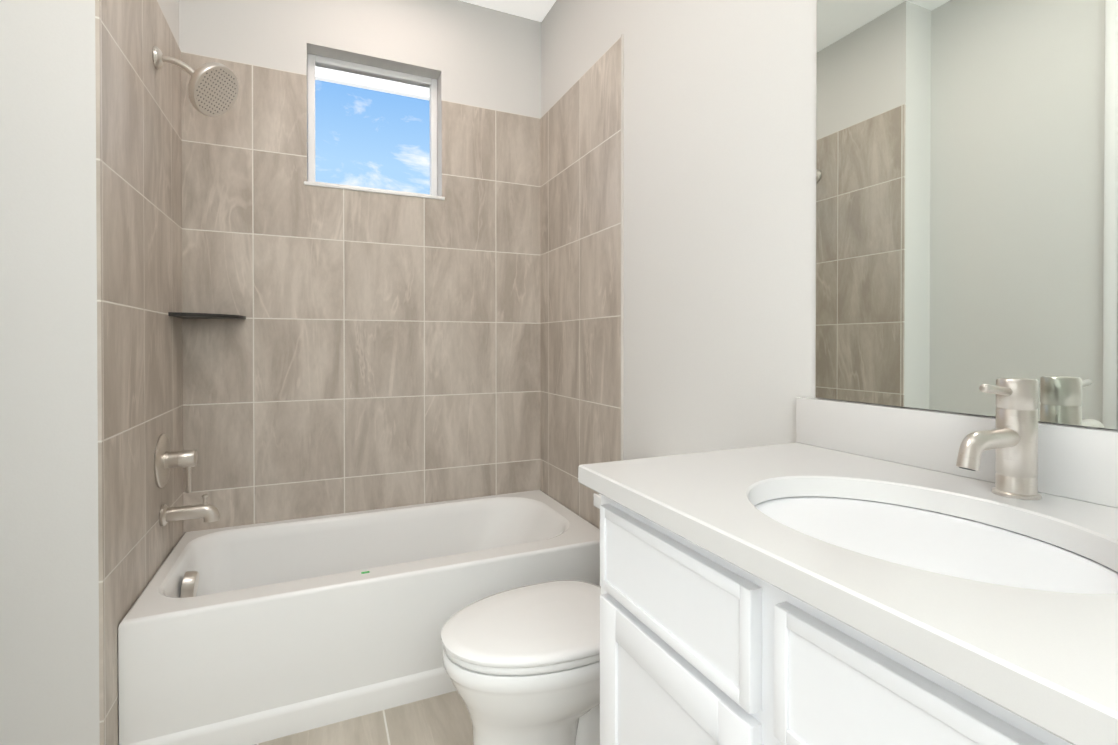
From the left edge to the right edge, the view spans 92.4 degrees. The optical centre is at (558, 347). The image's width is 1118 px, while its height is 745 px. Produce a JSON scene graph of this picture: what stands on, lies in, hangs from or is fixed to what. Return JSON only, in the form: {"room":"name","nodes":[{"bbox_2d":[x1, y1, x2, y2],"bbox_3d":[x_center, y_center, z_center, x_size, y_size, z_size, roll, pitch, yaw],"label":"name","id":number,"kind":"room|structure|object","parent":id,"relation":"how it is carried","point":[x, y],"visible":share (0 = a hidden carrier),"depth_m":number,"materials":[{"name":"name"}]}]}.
{"room":"bathroom","nodes":[
{"label":"bathroom","id":0,"kind":"room"},
{"bbox_2d":[0,0,178,744],"bbox_3d":[-1.454,-0.254,1.632,0.330,2.770,0.865,0,0,-24],"label":"wall","id":1,"kind":"structure","parent":0,"point":[49,625],"depth_m":1.27,"materials":[{"name":"paint"}]},
{"bbox_2d":[99,630,117,744],"bbox_3d":[-1.143,0.935,1.361,0.008,0.395,0.101,0,0,-24],"label":"wall tile","id":2,"kind":"structure","parent":1,"relation":"attached to","point":[108,691],"depth_m":1.35,"materials":[{"name":"beige tile"}]},
{"bbox_2d":[95,0,182,649],"bbox_3d":[-1.298,-0.207,1.698,0.008,1.886,0.857,0,0,-24],"label":"wall tile","id":3,"kind":"structure","parent":1,"relation":"attached to","point":[139,248],"depth_m":1.56,"materials":[{"name":"beige tile"}]},
{"bbox_2d":[154,434,196,492],"bbox_3d":[-1.296,0.394,1.828,0.096,0.208,0.180,0,0,-24],"label":"tub valve","id":4,"kind":"object","parent":3,"relation":"attached to","point":[166,460],"visible":1,"depth_m":1.80,"materials":[{"name":"silver metal"}]},
{"bbox_2d":[159,494,219,525],"bbox_3d":[-1.265,0.555,1.844,0.166,0.091,0.072,0,0,-24],"label":"tub spout","id":5,"kind":"object","parent":3,"relation":"attached to","point":[205,511],"visible":0.98,"depth_m":1.83,"materials":[{"name":"silver metal"}]},
{"bbox_2d":[153,46,238,116],"bbox_3d":[-1.204,-0.885,1.780,0.233,0.196,0.168,0,0,-24],"label":"shower head","id":6,"kind":"object","parent":3,"relation":"attached to","point":[213,87],"visible":1,"depth_m":1.77},
{"bbox_2d":[168,312,245,319],"bbox_3d":[-1.327,-0.121,2.037,0.215,0.013,0.215,0,0,-24],"label":"corner shelf","id":7,"kind":"object","parent":1,"relation":"attached to","point":[198,315],"visible":1,"depth_m":2.00,"materials":[{"name":"black stone"}]},
{"bbox_2d":[179,0,540,196],"bbox_3d":[-0.900,-0.260,2.431,1.994,2.770,0.140,0,0,-24],"label":"wall","id":8,"kind":"structure","parent":0,"point":[490,58],"depth_m":2.43,"materials":[{"name":"paint"}]},
{"bbox_2d":[181,52,307,533],"bbox_3d":[-1.273,-0.211,2.183,0.450,1.886,0.008,0,0,-24],"label":"wall tile","id":9,"kind":"structure","parent":8,"relation":"attached to","point":[244,253],"depth_m":2.18,"materials":[{"name":"beige tile"}]},
{"bbox_2d":[315,66,428,99],"bbox_3d":[-0.988,-1.633,2.821,4.500,0.250,0.659,0,0,-24],"label":"soffit","id":10,"kind":"structure","parent":8,"relation":"attached to","point":[362,81],"depth_m":3.10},
{"bbox_2d":[441,100,540,500],"bbox_3d":[-0.318,-0.214,2.612,0.504,1.886,0.008,0,0,-24],"label":"wall tile","id":11,"kind":"structure","parent":8,"relation":"attached to","point":[491,416],"depth_m":2.60,"materials":[{"name":"beige tile"}]},
{"bbox_2d":[255,691,472,744],"bbox_3d":[-0.216,1.186,0.915,1.994,0.100,3.485,0,0,-24],"label":"floor","id":12,"kind":"structure","parent":0,"point":[443,719],"depth_m":1.59,"materials":[{"name":"tile"}]},
{"bbox_2d":[118,490,599,744],"bbox_3d":[-0.625,0.922,2.057,1.505,0.411,0.764,0,0,-24],"label":"bathtub","id":13,"kind":"object","parent":12,"relation":"on","point":[252,634],"visible":0.92,"depth_m":1.68,"materials":[{"name":"ceramic"}]},
{"bbox_2d":[441,493,600,744],"bbox_3d":[0.061,0.755,1.461,0.757,0.755,0.470,0,0,-24],"label":"toilet","id":14,"kind":"object","parent":12,"relation":"on","point":[521,665],"visible":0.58,"depth_m":1.28,"materials":[{"name":"ceramic"}]},
{"bbox_2d":[578,378,1117,744],"bbox_3d":[0.488,0.593,0.701,0.600,1.090,0.945,0,0,-24],"label":"bathroom vanity","id":15,"kind":"object","parent":12,"relation":"on","point":[844,573],"visible":1,"depth_m":0.69,"materials":[{"name":"paint"}]},
{"bbox_2d":[956,378,1041,499],"bbox_3d":[0.642,0.134,0.788,0.165,0.175,0.058,0,0,-24],"label":"faucet","id":16,"kind":"object","parent":15,"relation":"on","point":[1014,440],"depth_m":0.79,"materials":[{"name":"silver metal"}]},
{"bbox_2d":[460,0,555,21],"bbox_3d":[-0.216,-1.684,0.895,1.994,0.100,3.485,0,0,-24],"label":"ceiling","id":17,"kind":"structure","parent":0,"point":[536,10],"depth_m":2.58,"materials":[{"name":"paint"}]},
{"bbox_2d":[541,0,1117,459],"bbox_3d":[0.659,-0.251,1.221,0.140,2.770,3.345,0,0,-24],"label":"wall","id":18,"kind":"structure","parent":0,"point":[719,224],"depth_m":1.54,"materials":[{"name":"paint"}]},
{"bbox_2d":[540,37,620,528],"bbox_3d":[0.072,-0.212,2.349,0.008,1.886,0.790,0,0,-24],"label":"wall tile","id":19,"kind":"structure","parent":18,"relation":"attached to","point":[580,252],"depth_m":2.29,"materials":[{"name":"beige tile"}]},
{"bbox_2d":[621,34,623,460],"bbox_3d":[0.234,-0.014,1.987,0.009,2.285,0.006,0,0,-24],"label":"tile trim","id":20,"kind":"structure","parent":18,"relation":"attached to","point":[622,234],"depth_m":1.98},
{"bbox_2d":[816,0,1117,429],"bbox_3d":[0.762,-0.434,0.810,0.006,1.098,0.874,0,0,-24],"label":"mirror","id":21,"kind":"object","parent":18,"relation":"attached to","point":[966,199],"visible":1,"depth_m":0.93,"materials":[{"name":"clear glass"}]},
{"bbox_3d":[-0.838,0.210,2.462,0.570,1.830,0.140,0,0,-24],"label":"wall","id":22,"kind":"structure","parent":0,"visible":0},
{"bbox_2d":[307,54,437,195],"bbox_3d":[-0.853,-1.000,2.488,0.568,0.588,0.045,0,0,-24],"label":"window","id":23,"kind":"structure","parent":22,"relation":"in","point":[313,61],"depth_m":2.46,"materials":[{"name":"white plastic"}]},
{"bbox_2d":[307,185,441,516],"bbox_3d":[-0.808,0.013,2.393,0.570,1.435,0.008,0,0,-24],"label":"wall tile","id":24,"kind":"structure","parent":22,"relation":"attached to","point":[374,287],"depth_m":2.38,"materials":[{"name":"beige tile"}]},
{"bbox_2d":[304,181,444,199],"bbox_3d":[-0.824,-0.698,2.424,0.594,0.015,0.098,0,0,-24],"label":"window sill","id":25,"kind":"structure","parent":22,"relation":"on","point":[372,190],"depth_m":2.37,"materials":[{"name":"white paint"}]}
]}

